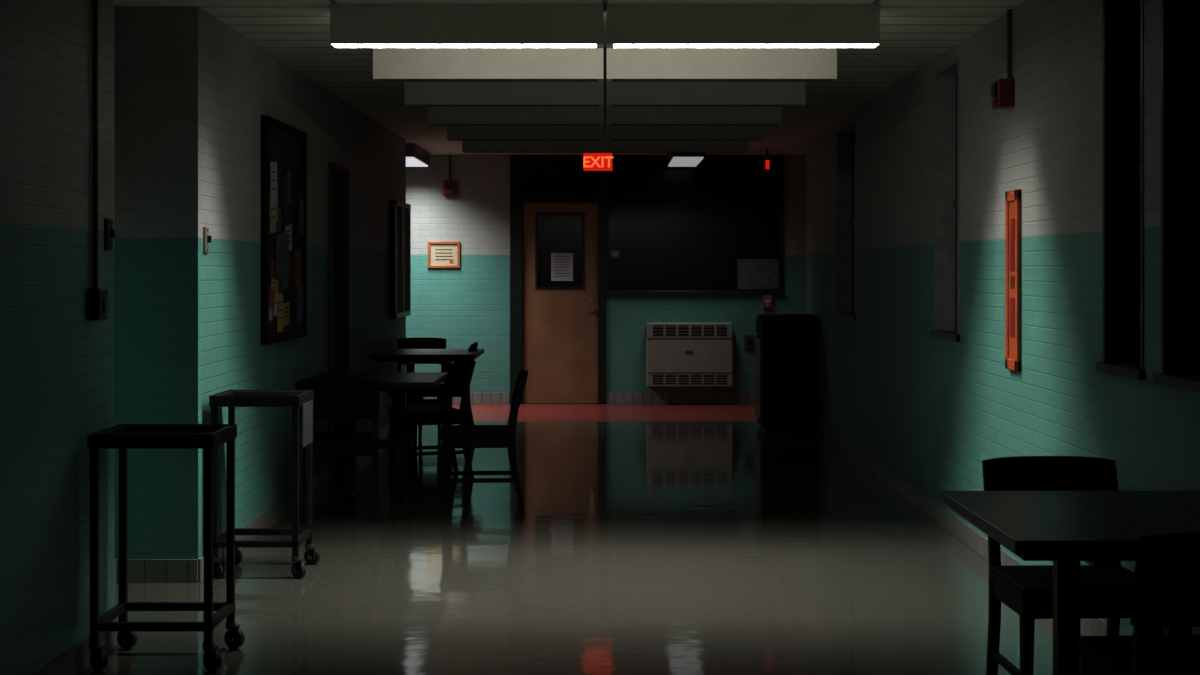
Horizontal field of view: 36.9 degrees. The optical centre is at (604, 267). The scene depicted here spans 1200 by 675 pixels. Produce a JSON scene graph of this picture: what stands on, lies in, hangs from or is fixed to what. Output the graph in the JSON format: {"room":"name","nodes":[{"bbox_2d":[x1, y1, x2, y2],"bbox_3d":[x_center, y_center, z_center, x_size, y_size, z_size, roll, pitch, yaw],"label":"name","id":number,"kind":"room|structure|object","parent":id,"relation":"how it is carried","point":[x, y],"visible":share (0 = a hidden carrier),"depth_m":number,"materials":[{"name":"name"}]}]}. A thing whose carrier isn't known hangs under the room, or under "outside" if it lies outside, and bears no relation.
{"room":"school corridor","nodes":[
{"label":"school corridor","id":0,"kind":"room"},
{"bbox_2d":[0,0,113,674],"bbox_3d":[-2.155,0.120,2.680,0.570,2.630,8.360,0,0,0],"label":"wall","id":1,"kind":"structure","parent":0,"point":[57,363],"depth_m":6.07,"materials":[{"name":"paint"}]},
{"bbox_2d":[33,617,116,674],"bbox_3d":[-1.864,1.383,2.680,0.012,0.105,8.360,0,0,0],"label":"baseboard","id":2,"kind":"structure","parent":1,"relation":"attached to","point":[75,660],"depth_m":6.34,"materials":[{"name":"tile"}]},
{"bbox_2d":[87,0,108,320],"bbox_3d":[-1.840,-0.502,6.545,0.060,1.385,0.110,0,0,0],"label":"conduit","id":3,"kind":"object","parent":1,"relation":"attached to","point":[97,298],"visible":1,"depth_m":6.54,"materials":[{"name":"grey metal"}]},
{"bbox_2d":[104,218,114,250],"bbox_3d":[-1.855,-0.125,6.760,0.030,0.120,0.080,0,0,0],"label":"light switch","id":4,"kind":"object","parent":1,"relation":"attached to","point":[109,232],"visible":1,"depth_m":6.74,"materials":[{"name":"brown plastic"}]},
{"bbox_2d":[114,6,197,558],"bbox_3d":[-2.150,0.120,8.320,0.580,2.630,0.200,0,0,0],"label":"wall","id":5,"kind":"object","parent":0,"point":[156,47],"depth_m":8.22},
{"bbox_2d":[114,559,197,582],"bbox_3d":[-2.050,1.383,8.214,0.380,0.105,0.012,0,0,0],"label":"baseboard","id":6,"kind":"structure","parent":5,"relation":"attached to","point":[139,570],"depth_m":8.21,"materials":[{"name":"tile"}]},
{"bbox_2d":[198,7,207,558],"bbox_3d":[-1.860,0.120,8.321,0.003,2.630,0.199,0,0,0],"label":"pier","id":7,"kind":"object","parent":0,"point":[202,14],"depth_m":8.31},
{"bbox_2d":[208,13,405,535],"bbox_3d":[-1.960,0.120,12.610,0.200,2.630,8.380,0,0,0],"label":"wall","id":8,"kind":"structure","parent":0,"point":[247,82],"depth_m":10.07,"materials":[{"name":"paint"}]},
{"bbox_2d":[203,227,211,252],"bbox_3d":[-1.843,-0.130,8.360,0.030,0.120,0.080,0,0,0],"label":"light switch","id":9,"kind":"object","parent":8,"relation":"attached to","point":[207,239],"visible":1,"depth_m":8.34,"materials":[{"name":"beige plastic"}]},
{"bbox_2d":[261,115,306,344],"bbox_3d":[-1.840,-0.205,10.360,0.040,1.240,1.280,0,0,0],"label":"bulletin board","id":10,"kind":"object","parent":8,"relation":"attached to","point":[283,146],"visible":1,"depth_m":10.24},
{"bbox_2d":[198,422,389,581],"bbox_3d":[-1.854,1.383,12.510,0.012,0.105,8.580,0,0,0],"label":"baseboard","id":11,"kind":"structure","parent":8,"relation":"attached to","point":[274,514],"depth_m":10.13,"materials":[{"name":"tile"}]},
{"bbox_2d":[328,162,349,480],"bbox_3d":[-1.913,0.360,12.550,0.135,2.149,0.898,0,0,0],"label":"door","id":12,"kind":"structure","parent":8,"relation":"in","point":[338,176],"depth_m":12.90,"materials":[{"name":"black wood"}]},
{"bbox_2d":[389,200,410,318],"bbox_3d":[-1.827,-0.075,16.060,0.065,1.020,1.120,0,0,0],"label":"display case","id":13,"kind":"object","parent":8,"relation":"attached to","point":[399,212],"visible":1,"depth_m":15.85,"materials":[{"name":"metal"}]},
{"bbox_2d":[114,0,1025,154],"bbox_3d":[-1.500,-1.245,8.800,11.400,0.100,21.000,0,0,0],"label":"ceiling","id":14,"kind":"structure","parent":0,"point":[913,33],"depth_m":9.80,"materials":[{"name":"tile"}]},
{"bbox_2d":[406,143,429,166],"bbox_3d":[-1.980,-1.123,17.950,0.320,0.145,1.500,0,0,0],"label":"light fixture","id":15,"kind":"object","parent":14,"relation":"attached to","point":[416,156],"visible":0.5,"depth_m":17.75,"materials":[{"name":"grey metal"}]},
{"bbox_2d":[582,152,613,171],"bbox_3d":[-0.070,-1.077,17.995,0.310,0.235,0.069,0,0,0],"label":"exit sign","id":16,"kind":"object","parent":14,"relation":"hanging from","point":[591,162],"visible":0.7,"depth_m":17.96,"materials":[{"name":"red plastic"}]},
{"bbox_2d":[330,4,879,47],"bbox_3d":[0.000,-1.105,8.230,2.490,0.180,0.160,0,0,0],"label":"ceiling light fixture","id":17,"kind":"object","parent":14,"relation":"attached to","point":[351,25],"depth_m":8.15,"materials":[{"name":"white metal"}]},
{"bbox_2d":[428,107,781,125],"bbox_3d":[0.000,-1.105,12.760,2.490,0.180,0.160,0,0,0],"label":"ceiling light fixture","id":18,"kind":"object","parent":14,"relation":"attached to","point":[437,116],"depth_m":12.68,"materials":[{"name":"white metal"}]},
{"bbox_2d":[667,153,704,166],"bbox_3d":[0.800,-1.123,17.950,0.320,0.145,1.500,0,0,0],"label":"light fixture","id":19,"kind":"object","parent":14,"relation":"attached to","point":[673,159],"visible":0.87,"depth_m":17.58,"materials":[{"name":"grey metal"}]},
{"bbox_2d":[763,148,770,172],"bbox_3d":[1.620,-1.075,17.995,0.080,0.240,0.110,0,0,0],"label":"fire alarm strobe","id":20,"kind":"object","parent":14,"relation":"attached to","point":[766,157],"visible":1,"depth_m":17.95,"materials":[{"name":"red plastic"}]},
{"bbox_2d":[79,403,1082,674],"bbox_3d":[-1.500,1.485,8.800,11.400,0.100,21.000,0,0,0],"label":"floor","id":21,"kind":"structure","parent":0,"point":[635,548],"depth_m":8.45,"materials":[{"name":"tile"}]},
{"bbox_2d":[87,424,244,671],"bbox_3d":[-1.601,1.012,6.596,0.483,0.845,0.436,0,0,0],"label":"utility cart","id":22,"kind":"object","parent":21,"relation":"on","point":[123,437],"visible":1,"depth_m":6.40,"materials":[{"name":"paint"}]},
{"bbox_2d":[209,390,319,577],"bbox_3d":[-1.605,1.012,8.516,0.453,0.845,0.436,0,0,0],"label":"utility cart","id":23,"kind":"object","parent":21,"relation":"on","point":[231,399],"visible":0.86,"depth_m":8.32,"materials":[{"name":"paint"}]},
{"bbox_2d":[301,379,378,524],"bbox_3d":[-1.515,1.028,10.313,0.436,0.815,0.524,0,0,-8],"label":"chair","id":24,"kind":"object","parent":21,"relation":"on","point":[333,398],"visible":0.78,"depth_m":10.11,"materials":[{"name":"brown wood"}]},
{"bbox_2d":[296,372,448,501],"bbox_3d":[-1.440,1.060,11.300,0.830,0.750,1.020,0,0,0],"label":"table","id":25,"kind":"object","parent":21,"relation":"on","point":[397,384],"visible":0.8,"depth_m":11.27,"materials":[{"name":"laminate"}]},
{"bbox_2d":[391,338,445,433],"bbox_3d":[-1.630,1.028,15.787,0.436,0.815,0.524,0,0,0],"label":"chair","id":26,"kind":"object","parent":21,"relation":"on","point":[402,343],"visible":0.14,"depth_m":16.00,"materials":[{"name":"brown wood"}]},
{"bbox_2d":[371,349,483,445],"bbox_3d":[-1.440,1.060,14.750,0.830,0.750,1.020,0,0,0],"label":"table","id":27,"kind":"object","parent":21,"relation":"on","point":[407,357],"visible":0.67,"depth_m":14.59,"materials":[{"name":"laminate"}]},
{"bbox_2d":[388,357,475,481],"bbox_3d":[-1.185,1.028,12.363,0.524,0.815,0.436,0,0,-20],"label":"chair","id":28,"kind":"object","parent":21,"relation":"on","point":[461,373],"visible":0.77,"depth_m":12.23,"materials":[{"name":"brown wood"}]},
{"bbox_2d":[413,342,477,442],"bbox_3d":[-1.323,1.028,15.000,0.524,0.815,0.436,0,0,0],"label":"chair","id":29,"kind":"object","parent":21,"relation":"on","point":[438,391],"visible":0.3,"depth_m":14.79,"materials":[{"name":"brown wood"}]},
{"bbox_2d":[440,370,527,511],"bbox_3d":[-0.723,1.028,10.803,0.524,0.815,0.436,0,0,-4],"label":"chair","id":30,"kind":"object","parent":21,"relation":"on","point":[453,436],"visible":1,"depth_m":10.60,"materials":[{"name":"brown wood"}]},
{"bbox_2d":[755,314,818,431],"bbox_3d":[1.613,0.925,16.021,0.505,1.020,0.677,0,0,0],"label":"receptacle","id":31,"kind":"object","parent":21,"relation":"on","point":[785,344],"visible":1,"depth_m":15.70,"materials":[{"name":"black plastic"}]},
{"bbox_2d":[940,491,1199,674],"bbox_3d":[1.445,1.060,5.030,0.830,0.750,1.020,0,0,0],"label":"table","id":32,"kind":"object","parent":21,"relation":"on","point":[1101,529],"visible":0.79,"depth_m":5.00,"materials":[{"name":"laminate"}]},
{"bbox_2d":[982,456,1162,674],"bbox_3d":[1.464,1.028,5.677,0.436,0.815,0.524,0,0,-2],"label":"chair","id":33,"kind":"object","parent":21,"relation":"on","point":[1027,590],"visible":0.6,"depth_m":5.78,"materials":[{"name":"brown wood"}]},
{"bbox_2d":[1077,533,1199,674],"bbox_3d":[1.462,1.028,4.463,0.436,0.815,0.524,0,0,-3],"label":"chair","id":34,"kind":"object","parent":21,"relation":"on","point":[1166,586],"visible":1,"depth_m":4.26,"materials":[{"name":"brown wood"}]},
{"bbox_2d":[373,45,836,81],"bbox_3d":[0.000,-1.105,9.740,2.490,0.180,0.160,0,0,0],"label":"ceiling beam","id":35,"kind":"structure","parent":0,"point":[389,64],"depth_m":9.66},
{"bbox_2d":[404,82,805,106],"bbox_3d":[0.000,-1.105,11.250,2.490,0.180,0.160,0,0,0],"label":"ceiling beam","id":36,"kind":"structure","parent":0,"point":[416,94],"depth_m":11.17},
{"bbox_2d":[406,155,805,403],"bbox_3d":[-1.500,0.120,19.125,11.400,2.630,0.250,0,0,0],"label":"wall","id":37,"kind":"structure","parent":0,"point":[468,304],"depth_m":19.00,"materials":[{"name":"paint"}]},
{"bbox_2d":[428,241,459,267],"bbox_3d":[-1.700,-0.140,18.988,0.340,0.280,0.025,0,0,0],"label":"framed certificate","id":38,"kind":"object","parent":37,"relation":"attached to","point":[441,254],"visible":1,"depth_m":18.99,"materials":[{"name":"beige paper"}]},
{"bbox_2d":[443,155,455,194],"bbox_3d":[-1.637,-0.983,18.959,0.140,0.425,0.082,0,0,0],"label":"fire alarm horn","id":39,"kind":"object","parent":37,"relation":"attached to","point":[449,187],"visible":1,"depth_m":18.93,"materials":[{"name":"red metal"}]},
{"bbox_2d":[423,393,508,403],"bbox_3d":[-4.000,1.375,18.994,5.980,0.120,0.012,0,0,0],"label":"baseboard","id":40,"kind":"structure","parent":37,"relation":"attached to","point":[475,398],"depth_m":18.99,"materials":[{"name":"tile"}]},
{"bbox_2d":[510,155,605,403],"bbox_3d":[-0.495,0.120,19.045,1.014,2.629,0.150,0,0,0],"label":"door frame","id":41,"kind":"structure","parent":37,"relation":"attached to","point":[533,178],"depth_m":18.97,"materials":[{"name":"metal"}]},
{"bbox_2d":[523,203,597,402],"bbox_3d":[-0.470,0.372,18.995,0.792,2.114,0.120,0,0,0],"label":"door","id":42,"kind":"structure","parent":37,"relation":"in","point":[560,318],"depth_m":19.01,"materials":[{"name":"brown wood"}]},
{"bbox_2d":[551,253,572,280],"bbox_3d":[-0.454,-0.011,19.024,0.232,0.295,0.006,0,0,0],"label":"paper","id":43,"kind":"object","parent":42,"relation":"attached to","point":[561,263],"visible":1,"depth_m":19.02,"materials":[{"name":"white paper"}]},
{"bbox_2d":[606,393,754,403],"bbox_3d":[2.002,1.375,18.994,3.975,0.120,0.012,0,0,0],"label":"baseboard","id":44,"kind":"structure","parent":37,"relation":"attached to","point":[611,398],"depth_m":18.99,"materials":[{"name":"tile"}]},
{"bbox_2d":[646,322,732,386],"bbox_3d":[0.885,0.906,18.877,0.896,0.667,0.246,0,0,0],"label":"wall heater","id":45,"kind":"object","parent":37,"relation":"attached to","point":[678,354],"visible":1,"depth_m":18.76,"materials":[{"name":"beige metal"}]},
{"bbox_2d":[606,155,782,294],"bbox_3d":[0.946,-0.455,19.035,1.866,1.479,0.170,0,0,0],"label":"window","id":46,"kind":"structure","parent":37,"relation":"in","point":[674,230],"depth_m":19.03,"materials":[{"name":"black glass"}]},
{"bbox_2d":[611,250,618,257],"bbox_3d":[0.105,-0.145,19.024,0.090,0.080,0.008,0,0,0],"label":"window sticker","id":47,"kind":"object","parent":46,"relation":"attached to","point":[614,253],"visible":1,"depth_m":19.02,"materials":[{"name":"grey paper"}]},
{"bbox_2d":[737,259,778,288],"bbox_3d":[1.617,0.065,19.025,0.435,0.320,0.006,0,0,0],"label":"poster","id":48,"kind":"object","parent":46,"relation":"attached to","point":[751,273],"visible":1,"depth_m":19.02,"materials":[{"name":"grey paper"}]},
{"bbox_2d":[744,335,755,347],"bbox_3d":[1.532,0.775,18.980,0.127,0.140,0.040,0,0,0],"label":"electrical box","id":49,"kind":"object","parent":37,"relation":"attached to","point":[749,340],"visible":0.78,"depth_m":18.96,"materials":[{"name":"grey metal"}]},
{"bbox_2d":[763,295,772,307],"bbox_3d":[1.715,0.355,18.965,0.100,0.130,0.070,0,0,0],"label":"station","id":50,"kind":"object","parent":37,"relation":"attached to","point":[767,299],"visible":1,"depth_m":18.95,"materials":[{"name":"red plastic"}]},
{"bbox_2d":[806,0,1199,635],"bbox_3d":[2.030,0.120,7.650,0.300,2.630,18.300,0,0,0],"label":"wall","id":51,"kind":"structure","parent":0,"point":[929,409],"depth_m":8.60,"materials":[{"name":"paint"}]},
{"bbox_2d":[834,118,855,319],"bbox_3d":[1.943,-0.367,14.050,0.174,1.514,1.140,0,0,0],"label":"window","id":52,"kind":"structure","parent":51,"relation":"in","point":[846,134],"depth_m":14.57,"materials":[{"name":"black glass"}]},
{"bbox_2d":[930,56,959,341],"bbox_3d":[1.943,-0.367,9.900,0.174,1.514,0.740,0,0,0],"label":"window","id":53,"kind":"structure","parent":51,"relation":"in","point":[946,77],"depth_m":10.22,"materials":[{"name":"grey glass"}]},
{"bbox_2d":[815,418,1123,635],"bbox_3d":[1.874,1.383,7.650,0.012,0.105,18.300,0,0,0],"label":"baseboard","id":54,"kind":"structure","parent":51,"relation":"attached to","point":[962,531],"depth_m":10.30,"materials":[{"name":"tile"}]},
{"bbox_2d":[991,9,1014,108],"bbox_3d":[1.837,-0.968,8.320,0.087,0.455,0.130,0,0,0],"label":"fire alarm horn","id":55,"kind":"object","parent":51,"relation":"attached to","point":[1002,89],"visible":1,"depth_m":8.26,"materials":[{"name":"red metal"}]},
{"bbox_2d":[1005,189,1021,371],"bbox_3d":[1.863,0.057,8.240,0.035,0.823,0.240,0,0,0],"label":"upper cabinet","id":56,"kind":"object","parent":51,"relation":"attached to","point":[1013,198],"visible":1,"depth_m":8.21,"materials":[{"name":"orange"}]},
{"bbox_2d":[1096,0,1145,379],"bbox_3d":[1.943,-0.367,6.535,0.174,1.514,0.550,0,0,0],"label":"window","id":57,"kind":"structure","parent":51,"relation":"in","point":[1122,20],"depth_m":6.76,"materials":[{"name":"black glass"}]},
{"bbox_2d":[1153,0,1199,392],"bbox_3d":[1.943,-0.367,5.490,0.174,1.514,1.220,0,0,0],"label":"window","id":58,"kind":"structure","parent":51,"relation":"in","point":[1179,19],"depth_m":6.05,"materials":[{"name":"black glass"}]},
{"bbox_3d":[-2.340,0.120,7.540,0.200,2.630,1.360,0,0,0],"label":"wall","id":59,"kind":"structure","parent":0,"visible":0},
{"bbox_2d":[114,560,115,583],"bbox_3d":[-2.234,1.383,7.534,0.012,0.105,1.348,0,0,0],"label":"baseboard","id":60,"kind":"structure","parent":59,"relation":"attached to","point":[114,560],"depth_m":8.19,"materials":[{"name":"tile"}]}
]}

